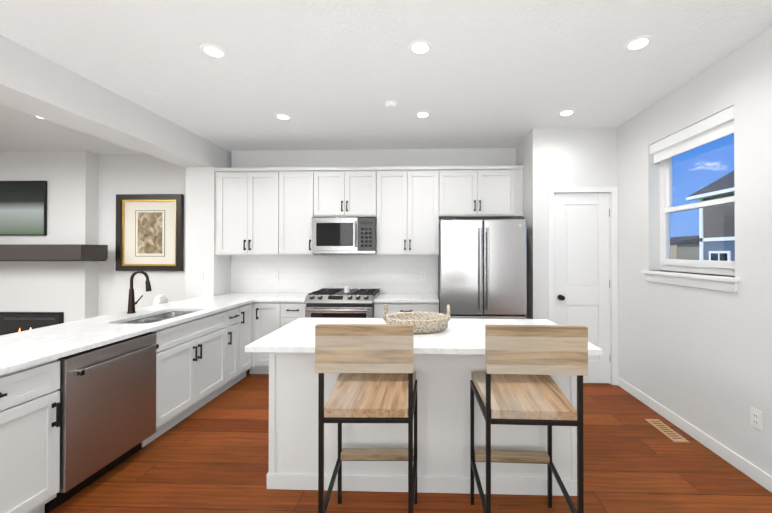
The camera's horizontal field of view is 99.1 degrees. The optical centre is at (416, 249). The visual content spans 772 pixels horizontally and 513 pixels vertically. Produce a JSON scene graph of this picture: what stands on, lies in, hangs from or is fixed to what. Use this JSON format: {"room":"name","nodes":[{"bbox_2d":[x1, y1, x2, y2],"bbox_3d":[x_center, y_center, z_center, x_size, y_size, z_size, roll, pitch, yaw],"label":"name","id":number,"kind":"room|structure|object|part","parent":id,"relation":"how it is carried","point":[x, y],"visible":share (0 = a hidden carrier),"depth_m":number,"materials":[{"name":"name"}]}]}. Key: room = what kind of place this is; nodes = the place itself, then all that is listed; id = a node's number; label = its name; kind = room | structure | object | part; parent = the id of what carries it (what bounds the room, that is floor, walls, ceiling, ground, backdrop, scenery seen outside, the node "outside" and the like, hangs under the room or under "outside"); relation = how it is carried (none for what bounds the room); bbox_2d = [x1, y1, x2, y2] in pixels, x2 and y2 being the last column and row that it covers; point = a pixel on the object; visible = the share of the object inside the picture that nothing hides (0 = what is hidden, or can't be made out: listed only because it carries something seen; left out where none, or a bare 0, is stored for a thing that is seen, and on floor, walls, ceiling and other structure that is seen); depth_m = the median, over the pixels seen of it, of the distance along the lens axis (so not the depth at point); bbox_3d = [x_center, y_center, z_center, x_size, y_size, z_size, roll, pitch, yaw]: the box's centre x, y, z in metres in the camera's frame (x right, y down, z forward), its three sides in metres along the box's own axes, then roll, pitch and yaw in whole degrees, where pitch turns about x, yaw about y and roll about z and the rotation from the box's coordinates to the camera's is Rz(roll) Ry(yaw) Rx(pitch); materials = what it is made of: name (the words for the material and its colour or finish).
{"room":"kitchen","nodes":[
{"label":"kitchen","id":0,"kind":"room"},
{"bbox_2d":[0,151,98,322],"bbox_3d":[-5.747,0.071,4.518,2.830,2.740,0.370,0,0,2],"label":"wall","id":1,"kind":"structure","parent":0,"point":[69,289],"depth_m":4.31,"materials":[{"name":"white paint"}]},
{"bbox_2d":[0,181,46,234],"bbox_3d":[-5.471,-0.545,4.310,1.235,0.715,0.031,0,0,2],"label":"television","id":2,"kind":"object","parent":1,"relation":"attached to","point":[23,207],"visible":1,"depth_m":4.29,"materials":[{"name":"black glass"}]},
{"bbox_2d":[0,312,63,335],"bbox_3d":[-5.468,1.042,4.300,1.700,0.455,0.030,0,0,2],"label":"fireplace","id":3,"kind":"object","parent":1,"relation":"attached to","point":[12,322],"visible":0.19,"depth_m":4.29,"materials":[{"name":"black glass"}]},
{"bbox_2d":[0,244,107,260],"bbox_3d":[-5.453,0.043,4.154,2.840,0.212,0.334,0,0,2],"label":"mantel shelf","id":4,"kind":"object","parent":1,"relation":"attached to","point":[46,252],"visible":1,"depth_m":3.96,"materials":[{"name":"grey wood"}]},
{"bbox_2d":[98,154,185,315],"bbox_3d":[-3.556,0.071,4.510,1.550,2.740,0.253,0,0,2],"label":"wall","id":5,"kind":"structure","parent":0,"point":[133,174],"depth_m":4.43,"materials":[{"name":"white paint"}]},
{"bbox_3d":[-3.592,-0.229,4.412,0.896,1.026,0.050,0,0,2],"label":"art picture","id":6,"kind":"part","parent":5,"relation":"part of"},
{"bbox_2d":[185,167,230,298],"bbox_3d":[-2.615,0.219,4.193,0.350,2.440,0.470,0,0,2],"label":"wall","id":7,"kind":"structure","parent":0,"point":[200,256],"depth_m":3.96,"materials":[{"name":"white paint"}]},
{"bbox_2d":[231,148,515,293],"bbox_3d":[-0.533,0.070,4.303,3.805,2.740,0.126,0,0,2],"label":"wall","id":8,"kind":"structure","parent":0,"point":[313,273],"depth_m":4.25,"materials":[{"name":"white paint"}]},
{"bbox_2d":[214,167,285,254],"bbox_3d":[-2.016,-0.460,4.117,0.848,1.052,0.348,0,0,2],"label":"upper cabinet","id":9,"kind":"object","parent":8,"relation":"attached to","point":[267,210],"depth_m":3.95,"materials":[{"name":"white paint"}]},
{"bbox_2d":[273,272,278,280],"bbox_3d":[-1.835,0.345,4.272,0.070,0.116,0.008,0,0,2],"label":"electrical outlet","id":10,"kind":"object","parent":8,"relation":"attached to","point":[275,276],"visible":1,"depth_m":4.27,"materials":[{"name":"white plastic"}]},
{"bbox_2d":[286,167,321,254],"bbox_3d":[-1.442,-0.460,4.100,0.540,1.052,0.348,0,0,2],"label":"upper cabinet","id":11,"kind":"object","parent":8,"relation":"attached to","point":[301,182],"depth_m":3.94,"materials":[{"name":"white paint"}]},
{"bbox_2d":[318,166,377,217],"bbox_3d":[-0.855,-0.690,4.084,0.753,0.591,0.348,0,0,2],"label":"upper cabinet","id":12,"kind":"object","parent":8,"relation":"attached to","point":[343,192],"depth_m":3.92,"materials":[{"name":"white paint"}]},
{"bbox_2d":[312,218,376,252],"bbox_3d":[-0.856,-0.166,4.022,0.749,0.418,0.462,0,0,2],"label":"over-the-range microwave","id":13,"kind":"object","parent":12,"relation":"attached to","point":[344,235],"visible":1,"depth_m":3.84,"materials":[{"name":"grey metal"}]},
{"bbox_2d":[370,166,445,254],"bbox_3d":[-0.106,-0.460,4.060,0.865,1.052,0.348,0,0,2],"label":"upper cabinet","id":14,"kind":"object","parent":8,"relation":"attached to","point":[411,199],"depth_m":3.89,"materials":[{"name":"white paint"}]},
{"bbox_2d":[421,272,425,280],"bbox_3d":[0.082,0.340,4.214,0.070,0.116,0.008,0,0,2],"label":"electrical outlet","id":15,"kind":"object","parent":8,"relation":"attached to","point":[423,276],"visible":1,"depth_m":4.21,"materials":[{"name":"white plastic"}]},
{"bbox_2d":[446,165,517,218],"bbox_3d":[0.717,-0.691,4.037,0.898,0.591,0.348,0,0,2],"label":"upper cabinet","id":16,"kind":"object","parent":8,"relation":"attached to","point":[472,192],"depth_m":3.87,"materials":[{"name":"white paint"}]},
{"bbox_2d":[0,0,771,153],"bbox_3d":[-2.513,-1.367,1.463,9.678,0.100,6.400,0,0,2],"label":"ceiling","id":17,"kind":"structure","parent":0,"point":[330,74],"depth_m":2.30,"materials":[{"name":"white paint"}]},
{"bbox_2d":[0,35,230,167],"bbox_3d":[-2.739,-1.168,1.403,0.350,0.300,6.070,0,0,2],"label":"ceiling beam","id":18,"kind":"structure","parent":17,"relation":"attached to","point":[34,84],"depth_m":2.60,"materials":[{"name":"white paint"}]},
{"bbox_2d":[200,44,226,57],"bbox_3d":[-1.343,-1.309,2.168,0.156,0.008,0.156,0,0,2],"label":"recessed light","id":19,"kind":"object","parent":17,"relation":"in","point":[212,50],"visible":1,"depth_m":2.16,"materials":[{"name":"white paint"}]},
{"bbox_2d":[275,113,291,119],"bbox_3d":[-1.310,-1.302,3.217,0.156,0.008,0.156,0,0,2],"label":"recessed light","id":20,"kind":"object","parent":17,"relation":"in","point":[282,116],"visible":1,"depth_m":3.20,"materials":[{"name":"white paint"}]},
{"bbox_2d":[384,101,397,109],"bbox_3d":[-0.233,-1.289,2.945,0.132,0.036,0.132,0,0,2],"label":"smoke detector","id":21,"kind":"object","parent":17,"relation":"attached to","point":[390,105],"visible":1,"depth_m":2.91,"materials":[{"name":"white paint"}]},
{"bbox_2d":[408,39,431,54],"bbox_3d":[0.022,-1.309,2.127,0.156,0.008,0.156,0,0,2],"label":"recessed light","id":22,"kind":"object","parent":17,"relation":"in","point":[420,47],"visible":1,"depth_m":2.12,"materials":[{"name":"white paint"}]},
{"bbox_2d":[415,111,430,117],"bbox_3d":[0.058,-1.302,3.166,0.156,0.008,0.156,0,0,2],"label":"recessed light","id":23,"kind":"object","parent":17,"relation":"in","point":[422,114],"visible":1,"depth_m":3.15,"materials":[{"name":"white paint"}]},
{"bbox_2d":[558,109,574,115],"bbox_3d":[1.425,-1.303,3.125,0.156,0.008,0.156,0,0,2],"label":"recessed light","id":24,"kind":"object","parent":17,"relation":"in","point":[567,112],"visible":1,"depth_m":3.10,"materials":[{"name":"white paint"}]},
{"bbox_2d":[624,35,652,50],"bbox_3d":[1.406,-1.309,2.085,0.156,0.008,0.156,0,0,2],"label":"recessed light","id":25,"kind":"object","parent":17,"relation":"in","point":[638,43],"visible":1,"depth_m":2.08,"materials":[{"name":"white paint"}]},
{"bbox_2d":[45,369,771,512],"bbox_3d":[-2.513,1.472,1.446,9.678,0.100,6.400,0,0,2],"label":"floor","id":26,"kind":"structure","parent":0,"point":[212,456],"depth_m":2.06,"materials":[{"name":"brown wood"}]},
{"bbox_2d":[0,359,59,512],"bbox_3d":[-2.237,0.998,1.456,0.630,0.850,0.630,0,0,2],"label":"base cabinet","id":27,"kind":"object","parent":26,"relation":"on","point":[30,396],"depth_m":1.63,"materials":[{"name":"white paint"}]},
{"bbox_2d":[0,293,263,374],"bbox_3d":[-2.251,0.564,2.565,0.777,0.030,3.442,0,0,2],"label":"countertop","id":28,"kind":"structure","parent":27,"relation":"on","point":[26,349],"depth_m":2.20,"materials":[{"name":"white stone"}]},
{"bbox_2d":[127,271,151,313],"bbox_3d":[-2.412,0.366,2.886,0.197,0.369,0.135,0,0,2],"label":"faucet","id":29,"kind":"object","parent":28,"relation":"on","point":[132,303],"visible":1,"depth_m":2.84,"materials":[{"name":"black metal"}]},
{"bbox_2d":[45,332,158,512],"bbox_3d":[-2.171,1.003,2.073,0.665,0.846,0.598,0,0,2],"label":"dishwasher","id":30,"kind":"object","parent":26,"relation":"on","point":[107,407],"visible":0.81,"depth_m":1.98,"materials":[{"name":"grey"}]},
{"bbox_2d":[119,315,183,354],"bbox_3d":[-2.158,0.682,2.603,0.336,0.200,0.301,0,0,2],"label":"base cabinet","id":31,"kind":"object","parent":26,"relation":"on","point":[169,337],"depth_m":2.56,"materials":[{"name":"white paint"}]},
{"bbox_2d":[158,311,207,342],"bbox_3d":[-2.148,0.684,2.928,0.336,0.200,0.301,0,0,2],"label":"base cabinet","id":32,"kind":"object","parent":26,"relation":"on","point":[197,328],"depth_m":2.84,"materials":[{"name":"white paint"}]},
{"bbox_2d":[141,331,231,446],"bbox_3d":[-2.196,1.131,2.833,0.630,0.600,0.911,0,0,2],"label":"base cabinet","id":33,"kind":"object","parent":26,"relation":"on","point":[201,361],"depth_m":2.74,"materials":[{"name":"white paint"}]},
{"bbox_2d":[208,305,243,385],"bbox_3d":[-2.180,1.009,3.340,0.630,0.850,0.341,0,0,2],"label":"base cabinet","id":34,"kind":"object","parent":26,"relation":"on","point":[219,323],"depth_m":3.37,"materials":[{"name":"white paint"}]},
{"bbox_2d":[244,303,251,376],"bbox_3d":[-2.174,1.010,3.564,0.630,0.850,0.349,0,0,2],"label":"base cabinet","id":35,"kind":"object","parent":26,"relation":"on","point":[247,307],"depth_m":3.62,"materials":[{"name":"white paint"}]},
{"bbox_2d":[304,288,379,317],"bbox_3d":[-0.858,0.965,3.901,0.756,0.945,0.675,0,0,2],"label":"range","id":36,"kind":"object","parent":26,"relation":"on","point":[337,303],"visible":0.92,"depth_m":3.64,"materials":[{"name":"silver metal"}]},
{"bbox_2d":[344,286,349,292],"bbox_3d":[-0.837,0.476,3.933,0.071,0.068,0.072,0,0,2],"label":"candle jar","id":37,"kind":"object","parent":36,"relation":"on","point":[346,289],"visible":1,"depth_m":3.91,"materials":[{"name":"white glass"}]},
{"bbox_2d":[249,302,438,373],"bbox_3d":[-0.839,1.013,3.948,2.186,0.850,0.597,0,0,2],"label":"base cabinet","id":38,"kind":"object","parent":26,"relation":"on","point":[268,318],"visible":0.33,"depth_m":3.71,"materials":[{"name":"white paint"}]},
{"bbox_2d":[256,293,308,301],"bbox_3d":[-1.527,0.573,3.972,0.578,0.030,0.587,0,0,2],"label":"countertop","id":39,"kind":"structure","parent":38,"relation":"on","point":[268,297],"depth_m":3.83,"materials":[{"name":"white stone"}]},
{"bbox_2d":[373,293,438,302],"bbox_3d":[-0.110,0.573,3.929,0.730,0.030,0.587,0,0,2],"label":"countertop","id":40,"kind":"structure","parent":38,"relation":"on","point":[382,297],"depth_m":3.75,"materials":[{"name":"white stone"}]},
{"bbox_2d":[315,324,416,512],"bbox_3d":[-0.227,0.874,1.630,0.447,1.100,0.503,0,0,2],"label":"stool","id":41,"kind":"object","parent":26,"relation":"on","point":[373,366],"visible":1,"depth_m":1.42,"materials":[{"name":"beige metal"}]},
{"bbox_2d":[267,353,576,495],"bbox_3d":[0.034,0.995,2.225,1.842,0.865,0.598,0,0,2],"label":"kitchen island","id":42,"kind":"object","parent":26,"relation":"on","point":[443,423],"visible":0.48,"depth_m":1.94,"materials":[{"name":"white paint"}]},
{"bbox_2d":[245,318,601,355],"bbox_3d":[0.032,0.544,2.145,1.915,0.034,0.780,0,0,2],"label":"island countertop","id":43,"kind":"structure","parent":42,"relation":"on","point":[461,336],"depth_m":1.97,"materials":[{"name":"stone"}]},
{"bbox_2d":[383,304,449,333],"bbox_3d":[0.001,0.444,2.177,0.434,0.164,0.310,0,0,2],"label":"basket","id":44,"kind":"object","parent":43,"relation":"on","point":[427,322],"visible":0.83,"depth_m":2.11,"materials":[{"name":"wicker"}]},
{"bbox_2d":[438,217,526,318],"bbox_3d":[0.713,0.549,3.796,0.910,1.775,0.810,0,0,2],"label":"refrigerator","id":45,"kind":"object","parent":26,"relation":"on","point":[482,269],"visible":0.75,"depth_m":3.46,"materials":[{"name":"grey metal"}]},
{"bbox_2d":[470,325,587,512],"bbox_3d":[0.518,0.874,1.612,0.447,1.100,0.499,0,0,2],"label":"stool","id":46,"kind":"object","parent":26,"relation":"on","point":[514,384],"visible":1,"depth_m":1.41,"materials":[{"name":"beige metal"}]},
{"bbox_2d":[645,419,689,442],"bbox_3d":[1.969,1.426,2.597,0.110,0.006,0.330,0,0,2],"label":"floor vent","id":47,"kind":"object","parent":26,"relation":"in","point":[667,431],"visible":1,"depth_m":2.58,"materials":[{"name":"brown wood"}]},
{"bbox_2d":[516,128,616,383],"bbox_3d":[1.705,0.068,3.904,0.893,2.740,0.790,0,0,2],"label":"wall","id":48,"kind":"structure","parent":0,"point":[565,157],"depth_m":3.52,"materials":[{"name":"white paint"}]},
{"bbox_2d":[554,193,609,382],"bbox_3d":[1.773,0.409,3.492,0.599,2.035,0.115,0,0,2],"label":"pantry door","id":49,"kind":"structure","parent":48,"relation":"in","point":[581,266],"depth_m":3.52,"materials":[{"name":"white paint"}]},
{"bbox_2d":[548,187,618,384],"bbox_3d":[1.772,0.383,3.521,0.731,2.104,0.068,0,0,2],"label":"door frame","id":50,"kind":"structure","parent":48,"relation":"attached to","point":[613,235],"depth_m":3.49,"materials":[{"name":"white paint"}]},
{"bbox_2d":[617,27,771,475],"bbox_3d":[2.155,0.052,1.364,0.160,2.740,6.300,0,0,2],"label":"wall","id":51,"kind":"structure","parent":0,"point":[700,359],"depth_m":2.34,"materials":[{"name":"white paint"}]},
{"bbox_2d":[641,134,740,292],"bbox_3d":[2.167,-0.338,2.587,0.200,1.245,0.920,0,0,2],"label":"window","id":52,"kind":"structure","parent":51,"relation":"in","point":[703,266],"depth_m":2.64,"materials":[{"name":"white paint"}]},
{"bbox_2d":[649,106,733,163],"bbox_3d":[2.157,-0.873,2.590,0.079,0.168,0.828,0,0,2],"label":"window shade","id":53,"kind":"object","parent":52,"relation":"attached to","point":[719,125],"visible":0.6,"depth_m":2.51,"materials":[{"name":"white fabric"}]},
{"bbox_2d":[618,377,771,492],"bbox_3d":[2.054,1.374,0.849,0.013,0.090,5.280,0,0,2],"label":"baseboard","id":54,"kind":"structure","parent":51,"relation":"attached to","point":[751,470],"depth_m":2.37,"materials":[{"name":"white paint"}]},
{"bbox_2d":[750,407,762,430],"bbox_3d":[2.089,1.041,2.020,0.008,0.116,0.070,0,0,2],"label":"electrical outlet","id":55,"kind":"object","parent":51,"relation":"attached to","point":[756,418],"visible":1,"depth_m":2.01,"materials":[{"name":"white plastic"}]},
{"label":"outside","id":56,"kind":"structure","parent":0,"visible":0},
{"bbox_3d":[62.690,2.158,48.005,117.372,0.100,220.000,0,0,2],"label":"ground","id":57,"kind":"structure","parent":56,"visible":0},
{"bbox_2d":[670,236,698,259],"bbox_3d":[65.836,-0.447,79.941,11.800,5.700,8.800,0,0,2],"label":"house","id":58,"kind":"structure","parent":57,"relation":"on","point":[690,249],"depth_m":75.65,"materials":[{"name":"beige"}]},
{"bbox_2d":[686,171,734,260],"bbox_3d":[18.238,-1.813,11.972,10.970,7.400,9.850,0,0,2],"label":"house","id":59,"kind":"structure","parent":57,"relation":"on","point":[704,222],"depth_m":15.75,"materials":[{"name":"blue"}]}
]}

